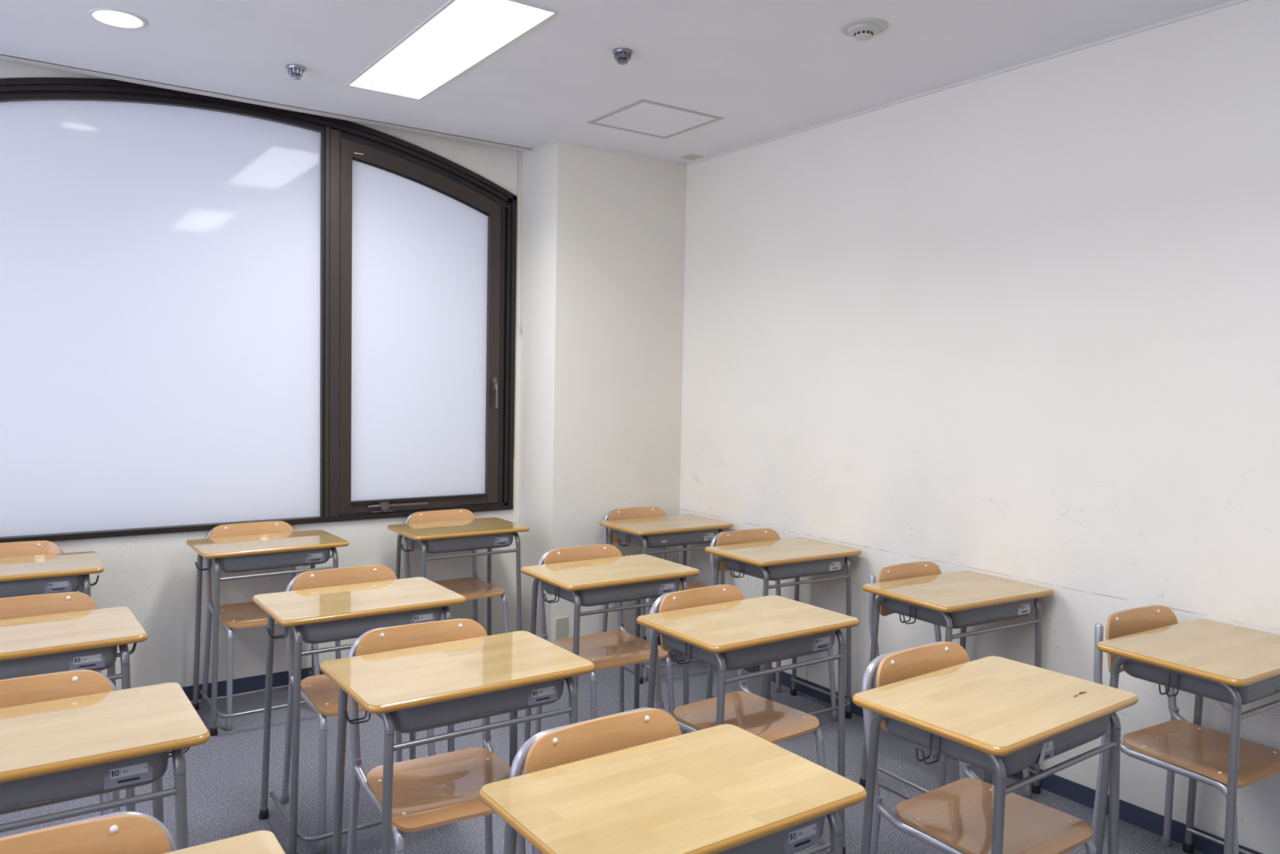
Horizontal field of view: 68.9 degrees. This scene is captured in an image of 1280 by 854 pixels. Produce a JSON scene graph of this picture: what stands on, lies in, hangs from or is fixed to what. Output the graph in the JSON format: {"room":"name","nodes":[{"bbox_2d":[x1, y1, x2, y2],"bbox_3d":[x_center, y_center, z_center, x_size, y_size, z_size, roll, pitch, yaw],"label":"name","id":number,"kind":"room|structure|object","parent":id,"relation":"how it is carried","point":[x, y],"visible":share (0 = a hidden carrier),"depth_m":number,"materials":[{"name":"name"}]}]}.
{"room":"classroom","nodes":[
{"label":"classroom","id":0,"kind":"room"},
{"bbox_2d":[0,59,522,690],"bbox_3d":[-2.583,-0.194,3.989,4.508,2.889,0.300,-1,3,-35],"label":"wall","id":1,"kind":"structure","parent":0,"point":[154,575],"depth_m":4.38,"materials":[{"name":"beige paint"}]},
{"bbox_2d":[182,666,324,701],"bbox_3d":[-2.531,1.222,3.925,4.488,0.068,0.006,-1,3,-35],"label":"baseboard","id":2,"kind":"structure","parent":1,"relation":"attached to","point":[279,678],"depth_m":4.40,"materials":[{"name":"blue plastic"}]},
{"bbox_2d":[0,77,516,542],"bbox_3d":[-1.871,-0.523,4.317,2.836,1.983,0.140,-1,3,-35],"label":"window","id":3,"kind":"structure","parent":1,"relation":"attached to","point":[215,312],"depth_m":4.32,"materials":[{"name":"white glass"}]},
{"bbox_2d":[513,150,518,457],"bbox_3d":[-0.676,-0.722,5.097,0.005,1.789,0.005,-1,3,-35],"label":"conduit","id":4,"kind":"object","parent":1,"relation":"attached to","point":[517,150],"visible":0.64,"depth_m":5.10,"materials":[{"name":"white plastic"}]},
{"bbox_2d":[516,142,686,644],"bbox_3d":[-0.228,-0.125,5.242,0.830,2.719,0.437,-1,3,-35],"label":"wall pillar","id":5,"kind":"structure","parent":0,"point":[603,233],"depth_m":5.01,"materials":[{"name":"beige paint"}]},
{"bbox_2d":[555,616,568,640],"bbox_3d":[-0.410,1.063,4.915,0.076,0.122,0.010,-1,3,-35],"label":"wall plate","id":6,"kind":"object","parent":5,"relation":"attached to","point":[561,623],"visible":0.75,"depth_m":4.91,"materials":[{"name":"white plastic"}]},
{"bbox_2d":[644,635,661,645],"bbox_3d":[-0.131,1.210,5.120,0.830,0.068,0.006,-1,3,-35],"label":"baseboard","id":7,"kind":"structure","parent":5,"relation":"attached to","point":[645,637],"depth_m":5.28,"materials":[{"name":"blue plastic"}]},
{"bbox_2d":[0,649,1205,853],"bbox_3d":[-0.242,1.468,1.447,5.417,0.100,6.904,-1,3,-35],"label":"floor","id":8,"kind":"structure","parent":0,"point":[224,773],"depth_m":3.55,"materials":[{"name":"grey carpet"}]},
{"bbox_2d":[0,540,63,557],"bbox_3d":[-2.415,0.874,3.566,0.438,0.804,0.477,-1,3,-35],"label":"chair","id":9,"kind":"object","parent":8,"relation":"on","point":[20,548],"visible":0.2,"depth_m":3.76,"materials":[{"name":"grey paint"}]},
{"bbox_2d":[0,551,104,598],"bbox_3d":[-2.362,0.900,3.495,0.600,0.761,0.428,-1,3,-34],"label":"school desk","id":10,"kind":"object","parent":8,"relation":"on","point":[23,575],"visible":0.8,"depth_m":3.45,"materials":[{"name":"wood"}]},
{"bbox_2d":[0,574,81,598],"bbox_3d":[-2.362,0.580,3.488,0.462,0.078,0.348,-1,3,-35],"label":"tray","id":11,"kind":"object","parent":10,"relation":"on","point":[8,588],"depth_m":3.40,"materials":[{"name":"silver metal"}]},
{"bbox_2d":[0,591,108,815],"bbox_3d":[-1.761,0.928,2.690,0.438,0.804,0.477,-1,3,-35],"label":"chair","id":12,"kind":"object","parent":8,"relation":"on","point":[19,606],"visible":0.18,"depth_m":2.87,"materials":[{"name":"grey paint"}]},
{"bbox_2d":[0,669,119,813],"bbox_3d":[-1.278,0.974,1.927,0.438,0.804,0.477,-1,3,-35],"label":"chair","id":13,"kind":"object","parent":8,"relation":"on","point":[20,691],"visible":0.34,"depth_m":2.12,"materials":[{"name":"grey paint"}]},
{"bbox_2d":[0,606,147,812],"bbox_3d":[-1.731,0.954,2.601,0.600,0.761,0.428,-1,3,-36],"label":"school desk","id":14,"kind":"object","parent":8,"relation":"on","point":[89,639],"visible":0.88,"depth_m":2.58,"materials":[{"name":"wood"}]},
{"bbox_2d":[0,644,117,679],"bbox_3d":[-1.731,0.635,2.595,0.466,0.078,0.352,-1,3,-35],"label":"tray","id":15,"kind":"object","parent":14,"relation":"on","point":[96,658],"depth_m":2.51,"materials":[{"name":"silver metal"}]},
{"bbox_2d":[0,811,176,853],"bbox_3d":[-0.794,1.016,1.227,0.438,0.804,0.477,-1,3,-35],"label":"chair","id":16,"kind":"object","parent":8,"relation":"on","point":[122,832],"visible":1,"depth_m":1.43,"materials":[{"name":"grey paint"}]},
{"bbox_2d":[0,682,210,850],"bbox_3d":[-1.228,0.998,1.895,0.600,0.761,0.428,-1,3,-35],"label":"school desk","id":17,"kind":"object","parent":8,"relation":"on","point":[55,751],"visible":1,"depth_m":1.86,"materials":[{"name":"wood"}]},
{"bbox_2d":[0,751,168,814],"bbox_3d":[-1.228,0.678,1.888,0.462,0.078,0.346,-1,3,-35],"label":"tray","id":18,"kind":"object","parent":17,"relation":"on","point":[37,791],"depth_m":1.80,"materials":[{"name":"silver metal"}]},
{"bbox_2d":[163,830,285,853],"bbox_3d":[-0.732,1.040,1.187,0.600,0.761,0.428,-1,3,-34],"label":"school desk","id":19,"kind":"object","parent":8,"relation":"on","point":[261,842],"visible":1,"depth_m":1.45,"materials":[{"name":"wood"}]},
{"bbox_2d":[190,684,288,702],"bbox_3d":[-1.751,1.244,4.436,1.050,0.006,0.023,-1,3,-35],"label":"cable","id":20,"kind":"object","parent":8,"relation":"on","point":[285,685],"visible":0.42,"depth_m":4.37,"materials":[{"name":"grey plastic"}]},
{"bbox_2d":[200,520,319,730],"bbox_3d":[-1.695,0.858,4.191,0.438,0.804,0.477,-1,3,-35],"label":"chair","id":21,"kind":"object","parent":8,"relation":"on","point":[248,614],"visible":0.44,"depth_m":4.22,"materials":[{"name":"grey paint"}]},
{"bbox_2d":[185,529,349,736],"bbox_3d":[-1.642,0.883,4.128,0.600,0.761,0.428,-1,3,-36],"label":"school desk","id":22,"kind":"object","parent":8,"relation":"on","point":[239,553],"visible":0.92,"depth_m":4.01,"materials":[{"name":"wood"}]},
{"bbox_2d":[206,547,330,573],"bbox_3d":[-1.642,0.563,4.121,0.468,0.078,0.356,-1,3,-35],"label":"tray","id":23,"kind":"object","parent":22,"relation":"on","point":[279,557],"depth_m":3.98,"materials":[{"name":"silver metal"}]},
{"bbox_2d":[280,564,435,853],"bbox_3d":[-0.956,0.919,3.196,0.438,0.804,0.477,-1,3,-33],"label":"chair","id":24,"kind":"object","parent":8,"relation":"on","point":[320,692],"visible":0.45,"depth_m":3.23,"materials":[{"name":"grey paint"}]},
{"bbox_2d":[252,577,466,853],"bbox_3d":[-0.932,0.945,3.116,0.600,0.761,0.428,-1,3,-35],"label":"school desk","id":25,"kind":"object","parent":8,"relation":"on","point":[347,611],"visible":0.81,"depth_m":3.00,"materials":[{"name":"wood"}]},
{"bbox_2d":[288,606,442,644],"bbox_3d":[-0.933,0.625,3.110,0.461,0.078,0.346,-1,3,-35],"label":"tray","id":26,"kind":"object","parent":25,"relation":"on","point":[348,628],"depth_m":2.93,"materials":[{"name":"silver metal"}]},
{"bbox_2d":[346,617,541,853],"bbox_3d":[-0.512,0.963,2.451,0.438,0.804,0.477,-1,3,-31],"label":"chair","id":27,"kind":"object","parent":8,"relation":"on","point":[432,791],"visible":0.58,"depth_m":2.50,"materials":[{"name":"grey paint"}]},
{"bbox_2d":[403,508,509,632],"bbox_3d":[-0.925,0.847,4.719,0.438,0.804,0.477,-1,3,-36],"label":"chair","id":28,"kind":"object","parent":8,"relation":"on","point":[473,588],"visible":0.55,"depth_m":4.79,"materials":[{"name":"grey paint"}]},
{"bbox_2d":[320,631,595,853],"bbox_3d":[-0.466,0.987,2.407,0.600,0.761,0.428,-1,3,-35],"label":"school desk","id":29,"kind":"object","parent":8,"relation":"on","point":[415,689],"visible":1,"depth_m":2.32,"materials":[{"name":"wood"}]},
{"bbox_2d":[377,677,564,733],"bbox_3d":[-0.466,0.668,2.400,0.462,0.078,0.348,-1,3,-35],"label":"tray","id":30,"kind":"object","parent":29,"relation":"on","point":[415,719],"depth_m":2.25,"materials":[{"name":"silver metal"}]},
{"bbox_2d":[387,517,529,635],"bbox_3d":[-0.900,0.873,4.639,0.600,0.761,0.428,-1,3,-35],"label":"school desk","id":31,"kind":"object","parent":8,"relation":"on","point":[489,533],"visible":0.78,"depth_m":4.56,"materials":[{"name":"wood"}]},
{"bbox_2d":[404,532,513,553],"bbox_3d":[-0.900,0.553,4.633,0.461,0.078,0.346,-1,3,-35],"label":"tray","id":32,"kind":"object","parent":31,"relation":"on","point":[437,545],"depth_m":4.48,"materials":[{"name":"silver metal"}]},
{"bbox_2d":[509,706,681,853],"bbox_3d":[0.035,1.007,1.743,0.438,0.804,0.477,-1,3,-36],"label":"chair","id":33,"kind":"object","parent":8,"relation":"on","point":[577,741],"visible":0.5,"depth_m":1.88,"materials":[{"name":"brown wood"}]},
{"bbox_2d":[534,544,675,734],"bbox_3d":[-0.134,0.909,3.722,0.438,0.804,0.477,-1,3,-34],"label":"chair","id":34,"kind":"object","parent":8,"relation":"on","point":[619,648],"visible":0.64,"depth_m":3.76,"materials":[{"name":"grey paint"}]},
{"bbox_2d":[520,554,699,742],"bbox_3d":[-0.116,0.934,3.658,0.600,0.761,0.428,-1,3,-34],"label":"school desk","id":35,"kind":"object","parent":8,"relation":"on","point":[606,580],"visible":0.77,"depth_m":3.56,"materials":[{"name":"wood"}]},
{"bbox_2d":[541,577,679,606],"bbox_3d":[-0.116,0.614,3.651,0.463,0.078,0.349,-1,3,-35],"label":"tray","id":36,"kind":"object","parent":35,"relation":"on","point":[588,597],"depth_m":3.50,"materials":[{"name":"silver metal"}]},
{"bbox_2d":[602,506,707,680],"bbox_3d":[0.083,0.855,4.951,0.438,0.804,0.477,-1,3,-34],"label":"chair","id":37,"kind":"object","parent":8,"relation":"on","point":[639,512],"visible":0.23,"depth_m":5.03,"materials":[{"name":"grey paint"}]},
{"bbox_2d":[599,514,733,684],"bbox_3d":[0.138,0.880,4.889,0.600,0.761,0.428,-1,3,-34],"label":"school desk","id":38,"kind":"object","parent":8,"relation":"on","point":[662,531],"visible":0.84,"depth_m":4.76,"materials":[{"name":"wood"}]},
{"bbox_2d":[614,528,718,547],"bbox_3d":[0.138,0.560,4.882,0.465,0.078,0.352,-1,3,-35],"label":"tray","id":39,"kind":"object","parent":38,"relation":"on","point":[655,538],"depth_m":4.72,"materials":[{"name":"grey metal"}]},
{"bbox_2d":[478,724,866,853],"bbox_3d":[0.062,1.031,1.691,0.600,0.761,0.428,-1,3,-35],"label":"school desk","id":40,"kind":"object","parent":8,"relation":"on","point":[723,788],"visible":1,"depth_m":1.65,"materials":[{"name":"beige wood"}]},
{"bbox_2d":[717,815,825,853],"bbox_3d":[0.062,0.712,1.685,0.461,0.078,0.346,-1,3,-35],"label":"tray","id":41,"kind":"object","parent":40,"relation":"on","point":[800,837],"depth_m":1.61,"materials":[{"name":"silver metal"}]},
{"bbox_2d":[648,584,830,852],"bbox_3d":[0.316,0.954,2.976,0.438,0.804,0.477,-1,3,-38],"label":"chair","id":42,"kind":"object","parent":8,"relation":"on","point":[773,722],"visible":0.58,"depth_m":3.00,"materials":[{"name":"grey paint"}]},
{"bbox_2d":[636,595,859,853],"bbox_3d":[0.339,0.977,2.928,0.600,0.761,0.428,-1,3,-35],"label":"school desk","id":43,"kind":"object","parent":8,"relation":"on","point":[734,635],"visible":0.9,"depth_m":2.85,"materials":[{"name":"wood"}]},
{"bbox_2d":[662,630,835,670],"bbox_3d":[0.339,0.658,2.921,0.461,0.078,0.345,-1,3,-35],"label":"tray","id":44,"kind":"object","parent":43,"relation":"on","point":[746,657],"depth_m":2.78,"materials":[{"name":"silver metal"}]},
{"bbox_2d":[709,528,838,720],"bbox_3d":[0.602,0.898,4.242,0.438,0.804,0.477,-1,3,-31],"label":"chair","id":45,"kind":"object","parent":8,"relation":"on","point":[740,536],"visible":0.21,"depth_m":4.35,"materials":[{"name":"grey paint"}]},
{"bbox_2d":[704,537,861,719],"bbox_3d":[0.638,0.924,4.169,0.600,0.761,0.428,-1,3,-34],"label":"school desk","id":46,"kind":"object","parent":8,"relation":"on","point":[792,557],"visible":0.91,"depth_m":4.09,"materials":[{"name":"wood"}]},
{"bbox_2d":[722,556,844,580],"bbox_3d":[0.639,0.604,4.162,0.465,0.078,0.351,-1,3,-35],"label":"tray","id":47,"kind":"object","parent":46,"relation":"on","point":[778,570],"depth_m":4.01,"materials":[{"name":"silver metal"}]},
{"bbox_2d":[868,560,1031,797],"bbox_3d":[1.150,0.946,3.470,0.438,0.804,0.461,-1,3,-35],"label":"chair","id":48,"kind":"object","parent":8,"relation":"on","point":[916,569],"visible":0.2,"depth_m":3.58,"materials":[{"name":"brown wood"}]},
{"bbox_2d":[858,570,1054,794],"bbox_3d":[1.168,0.969,3.436,0.600,0.761,0.428,-1,3,-32],"label":"school desk","id":49,"kind":"object","parent":8,"relation":"on","point":[962,599],"visible":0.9,"depth_m":3.35,"materials":[{"name":"wood"}]},
{"bbox_2d":[883,598,1034,628],"bbox_3d":[1.168,0.649,3.429,0.473,0.078,0.363,-1,3,-35],"label":"tray","id":50,"kind":"object","parent":49,"relation":"on","point":[975,614],"depth_m":3.28,"materials":[{"name":"silver metal"}]},
{"bbox_2d":[861,641,1097,853],"bbox_3d":[0.845,0.996,2.304,0.438,0.804,0.477,-1,3,-36],"label":"chair","id":51,"kind":"object","parent":8,"relation":"on","point":[956,817],"visible":0.69,"depth_m":2.32,"materials":[{"name":"grey paint"}]},
{"bbox_2d":[852,655,1137,853],"bbox_3d":[0.852,1.020,2.237,0.600,0.761,0.428,-1,3,-37],"label":"school desk","id":52,"kind":"object","parent":8,"relation":"on","point":[1002,717],"visible":0.99,"depth_m":2.16,"materials":[{"name":"wood"}]},
{"bbox_2d":[884,714,1110,774],"bbox_3d":[0.851,0.700,2.230,0.470,0.078,0.358,-1,3,-35],"label":"tray","id":53,"kind":"object","parent":52,"relation":"on","point":[1014,762],"depth_m":2.08,"materials":[{"name":"silver metal"}]},
{"bbox_2d":[1091,604,1279,853],"bbox_3d":[1.667,0.988,2.777,0.438,0.804,0.461,-1,3,-31],"label":"chair","id":54,"kind":"object","parent":8,"relation":"on","point":[1201,753],"visible":0.69,"depth_m":2.82,"materials":[{"name":"grey paint"}]},
{"bbox_2d":[1094,618,1279,853],"bbox_3d":[1.673,1.013,2.707,0.600,0.761,0.428,-1,3,-32],"label":"school desk","id":55,"kind":"object","parent":8,"relation":"on","point":[1235,665],"visible":0.98,"depth_m":2.62,"materials":[{"name":"wood laminate"},{"name":"grey painted steel"},{"name":"black rubber"}]},
{"bbox_2d":[1122,662,1279,704],"bbox_3d":[1.673,0.693,2.701,0.460,0.078,0.344,-1,3,-32],"label":"tray","id":56,"kind":"object","parent":55,"relation":"on","point":[1264,688],"depth_m":2.53,"materials":[{"name":"grey plastic"}]},
{"bbox_2d":[0,0,1232,163],"bbox_3d":[-0.189,-1.383,1.311,5.417,0.170,6.904,-1,3,-35],"label":"ceiling","id":57,"kind":"structure","parent":0,"point":[771,68],"depth_m":3.50,"materials":[{"name":"white paint"}]},
{"bbox_2d":[88,8,146,29],"bbox_3d":[-1.815,-1.417,3.244,0.176,0.006,0.176,-1,3,-35],"label":"recessed light","id":58,"kind":"object","parent":57,"relation":"in","point":[108,16],"visible":1,"depth_m":3.23,"materials":[{"name":"white plastic"}]},
{"bbox_2d":[0,54,531,151],"bbox_3d":[-2.428,-1.458,3.721,4.488,0.017,0.048,-1,3,-35],"label":"trim","id":59,"kind":"structure","parent":57,"relation":"attached to","point":[2,57],"depth_m":4.17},
{"bbox_2d":[285,64,305,79],"bbox_3d":[-1.374,-1.412,3.725,0.072,0.046,0.072,-1,3,-35],"label":"sprinkler head","id":60,"kind":"object","parent":57,"relation":"attached to","point":[295,72],"visible":1,"depth_m":3.71},
{"bbox_2d":[346,0,559,100],"bbox_3d":[-0.753,-1.411,3.518,0.330,0.006,1.224,-1,3,-35],"label":"recessed light","id":61,"kind":"object","parent":57,"relation":"in","point":[459,36],"visible":1,"depth_m":3.43,"materials":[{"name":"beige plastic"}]},
{"bbox_2d":[518,156,521,332],"bbox_3d":[-0.645,-1.066,5.069,0.013,1.099,0.013,-1,3,-35],"label":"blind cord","id":62,"kind":"object","parent":57,"relation":"hanging from","point":[519,331],"visible":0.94,"depth_m":5.07,"materials":[{"name":"white plastic"}]},
{"bbox_2d":[531,138,558,151],"bbox_3d":[-0.496,-1.467,4.865,0.008,0.012,0.275,-1,3,-35],"label":"trim","id":63,"kind":"structure","parent":57,"relation":"attached to","point":[557,140],"depth_m":4.86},
{"bbox_2d":[558,138,686,165],"bbox_3d":[-0.079,-1.465,4.992,0.822,0.012,0.008,-1,3,-35],"label":"trim","id":64,"kind":"structure","parent":57,"relation":"attached to","point":[559,140],"depth_m":4.97,"materials":[{"name":"white paint"}]},
{"bbox_2d":[613,48,632,65],"bbox_3d":[-0.065,-1.376,3.477,0.072,0.046,0.072,-1,3,-35],"label":"sprinkler head","id":65,"kind":"object","parent":57,"relation":"attached to","point":[622,55],"visible":1,"depth_m":3.46},
{"bbox_2d":[587,99,724,138],"bbox_3d":[0.069,-1.437,4.376,0.458,0.004,0.458,-1,3,-35],"label":"access hatch","id":66,"kind":"object","parent":57,"relation":"attached to","point":[643,117],"visible":1,"depth_m":4.36,"materials":[{"name":"white paint"}]},
{"bbox_2d":[680,153,703,159],"bbox_3d":[0.279,-1.468,5.076,0.090,0.002,0.105,-1,3,-35],"label":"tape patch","id":67,"kind":"object","parent":57,"relation":"attached to","point":[690,157],"visible":1,"depth_m":5.07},
{"bbox_2d":[840,17,888,40],"bbox_3d":[0.766,-1.350,3.197,0.160,0.039,0.160,-1,3,-35],"label":"smoke detector","id":68,"kind":"object","parent":57,"relation":"attached to","point":[862,28],"visible":1,"depth_m":3.17,"materials":[{"name":"beige plastic"}]},
{"bbox_2d":[678,0,1279,853],"bbox_3d":[1.970,-0.057,2.891,0.100,2.889,6.904,-1,3,-35],"label":"wall","id":69,"kind":"structure","parent":0,"point":[1022,324],"depth_m":3.51,"materials":[{"name":"beige paint"}]},
{"bbox_2d":[686,0,1248,165],"bbox_3d":[2.088,-1.311,2.600,0.008,0.012,6.417,-1,3,-35],"label":"trim","id":70,"kind":"structure","parent":69,"relation":"attached to","point":[1233,2],"depth_m":3.59,"materials":[{"name":"white paint"}]},
{"bbox_2d":[744,665,1262,853],"bbox_3d":[2.039,1.365,2.729,0.006,0.068,6.417,-1,3,-35],"label":"baseboard","id":71,"kind":"structure","parent":69,"relation":"attached to","point":[1141,817],"depth_m":3.34,"materials":[{"name":"blue plastic"}]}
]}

